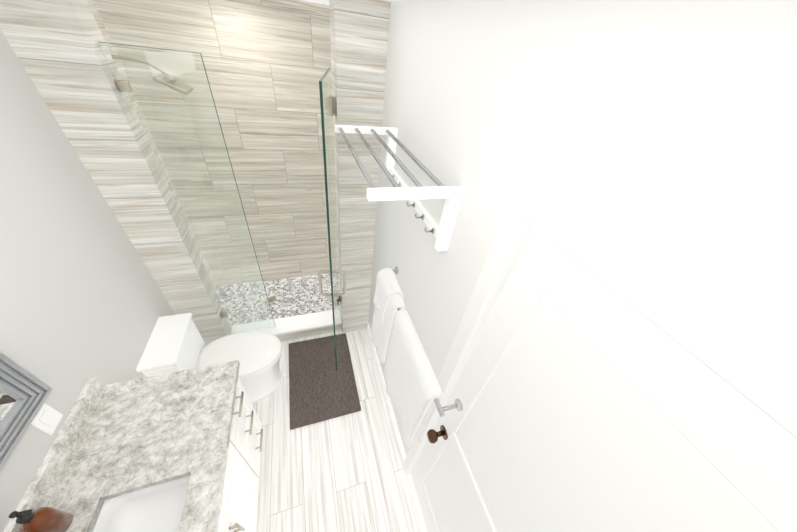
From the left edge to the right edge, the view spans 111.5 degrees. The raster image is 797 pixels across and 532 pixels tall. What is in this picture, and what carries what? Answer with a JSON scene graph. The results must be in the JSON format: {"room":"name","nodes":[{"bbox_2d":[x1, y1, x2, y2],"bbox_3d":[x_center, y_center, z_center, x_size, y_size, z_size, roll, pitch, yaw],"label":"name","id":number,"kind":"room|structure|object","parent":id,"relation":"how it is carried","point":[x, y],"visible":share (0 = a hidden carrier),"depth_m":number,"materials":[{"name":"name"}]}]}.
{"room":"bathroom","nodes":[
{"label":"bathroom","id":0,"kind":"room"},
{"bbox_2d":[0,0,216,531],"bbox_3d":[-1.385,0.398,0.986,0.100,2.460,3.620,-6,41,-18],"label":"wall","id":1,"kind":"structure","parent":0,"point":[83,300],"depth_m":1.13,"materials":[{"name":"grey paint"}]},
{"bbox_2d":[0,352,52,470],"bbox_3d":[-1.113,0.525,0.406,0.032,0.726,1.074,-6,41,-18],"label":"mirror","id":2,"kind":"object","parent":1,"relation":"attached to","point":[24,394],"visible":1,"depth_m":0.90,"materials":[{"name":"silver metal"}]},
{"bbox_2d":[31,403,62,434],"bbox_3d":[-1.318,0.573,1.019,0.008,0.115,0.075,-6,41,-18],"label":"electrical outlet plate","id":3,"kind":"object","parent":1,"relation":"attached to","point":[47,418],"visible":0.81,"depth_m":1.02,"materials":[{"name":"white plastic"}]},
{"bbox_2d":[111,55,192,94],"bbox_3d":[-1.434,-1.067,1.505,0.436,0.153,0.150,-6,41,-18],"label":"shower head","id":4,"kind":"object","parent":1,"relation":"attached to","point":[183,88],"depth_m":1.52},
{"bbox_2d":[0,0,390,346],"bbox_3d":[-0.911,-0.273,1.890,1.490,2.460,0.195,-6,41,-18],"label":"wall","id":5,"kind":"structure","parent":0,"point":[62,56],"depth_m":1.41,"materials":[{"name":"tile"}]},
{"bbox_2d":[99,42,275,333],"bbox_3d":[-1.206,-0.190,1.837,0.371,2.020,0.028,-6,41,-18],"label":"glass panel","id":6,"kind":"object","parent":5,"relation":"attached to","point":[123,85],"visible":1,"depth_m":1.72,"materials":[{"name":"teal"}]},
{"bbox_2d":[318,67,345,370],"bbox_3d":[-0.441,-0.097,1.862,0.169,2.020,0.615,0,40,-10],"label":"shower glass door","id":7,"kind":"structure","parent":5,"relation":"attached to","point":[332,109],"depth_m":1.51,"materials":[{"name":"teal"}]},
{"bbox_2d":[95,0,337,285],"bbox_3d":[-1.161,-0.799,2.486,1.490,2.460,0.100,-6,41,-18],"label":"wall","id":8,"kind":"structure","parent":0,"point":[267,63],"depth_m":2.09,"materials":[{"name":"tile"}]},
{"bbox_2d":[252,329,426,531],"bbox_3d":[-0.636,1.595,1.694,1.690,0.100,2.671,-6,41,-18],"label":"floor","id":9,"kind":"structure","parent":0,"point":[344,473],"depth_m":1.88,"materials":[{"name":"white tile"}]},
{"bbox_2d":[4,360,262,531],"bbox_3d":[-0.913,1.355,0.988,0.583,1.094,1.730,-6,41,-18],"label":"bathroom vanity","id":10,"kind":"object","parent":9,"relation":"on","point":[178,451],"visible":1,"depth_m":1.14,"materials":[{"name":"white stone"}]},
{"bbox_2d":[9,507,72,531],"bbox_3d":[-1.156,0.817,0.873,0.072,0.209,0.068,-6,41,-18],"label":"soap bottle","id":11,"kind":"object","parent":10,"relation":"on","point":[46,519],"visible":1,"depth_m":0.87,"materials":[{"name":"orange glass"}]},
{"bbox_2d":[136,313,282,402],"bbox_3d":[-1.240,0.705,2.004,0.718,0.738,0.396,-6,41,-18],"label":"toilet","id":12,"kind":"object","parent":9,"relation":"on","point":[175,343],"visible":0.69,"depth_m":1.90,"materials":[{"name":"white ceramic"}]},
{"bbox_2d":[289,333,360,429],"bbox_3d":[-0.671,0.951,2.383,0.540,0.012,0.770,-6,41,-18],"label":"rug","id":13,"kind":"object","parent":9,"relation":"on","point":[321,388],"visible":1,"depth_m":2.33,"materials":[{"name":"fabric"}]},
{"bbox_2d":[302,0,396,4],"bbox_3d":[-0.486,-0.671,0.421,1.690,0.100,3.620,-6,41,-18],"label":"ceiling","id":14,"kind":"structure","parent":0,"point":[325,2],"depth_m":1.70,"materials":[{"name":"white paint"}]},
{"bbox_2d":[368,0,796,473],"bbox_3d":[0.238,0.474,1.188,0.100,2.460,2.835,-6,41,-18],"label":"wall","id":15,"kind":"structure","parent":0,"point":[661,134],"depth_m":0.44,"materials":[{"name":"white paint"}]},
{"bbox_2d":[367,323,405,462],"bbox_3d":[-0.135,0.999,2.353,0.013,0.100,1.213,-6,41,-18],"label":"baseboard","id":16,"kind":"structure","parent":15,"relation":"attached to","point":[398,436],"depth_m":2.17,"materials":[{"name":"white"}]},
{"bbox_2d":[334,125,463,250],"bbox_3d":[-0.061,-0.364,1.147,0.309,0.240,0.735,-6,41,-18],"label":"shelf rack","id":17,"kind":"object","parent":15,"relation":"attached to","point":[400,189],"visible":1,"depth_m":0.95,"materials":[{"name":"white metal"}]},
{"bbox_2d":[370,267,462,447],"bbox_3d":[0.008,0.504,1.488,0.158,0.660,0.849,-6,41,-18],"label":"towel rail","id":18,"kind":"object","parent":15,"relation":"attached to","point":[414,392],"visible":1,"depth_m":1.31,"materials":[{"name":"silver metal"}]},
{"bbox_2d":[403,181,796,531],"bbox_3d":[0.324,0.903,0.962,0.166,2.105,0.930,-6,41,-18],"label":"door","id":19,"kind":"structure","parent":15,"relation":"attached to","point":[605,382],"depth_m":0.53,"materials":[{"name":"white paint"}]},
{"label":"outside","id":20,"kind":"structure","parent":0,"visible":0},
{"bbox_3d":[-1.180,0.452,2.988,1.690,0.100,0.949,-6,41,-18],"label":"floor","id":21,"kind":"structure","parent":20,"visible":0},
{"bbox_2d":[215,273,339,324],"bbox_3d":[-1.182,0.372,2.965,1.490,0.053,0.680,-6,41,-18],"label":"shower floor","id":22,"kind":"structure","parent":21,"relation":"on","point":[293,296],"depth_m":2.94,"materials":[{"name":"stone"}]},
{"bbox_2d":[230,309,341,341],"bbox_3d":[-1.047,0.605,2.628,1.490,0.150,0.178,-6,41,-18],"label":"curb","id":23,"kind":"object","parent":21,"relation":"on","point":[301,326],"visible":0.42,"depth_m":2.60,"materials":[{"name":"stone"}]}
]}

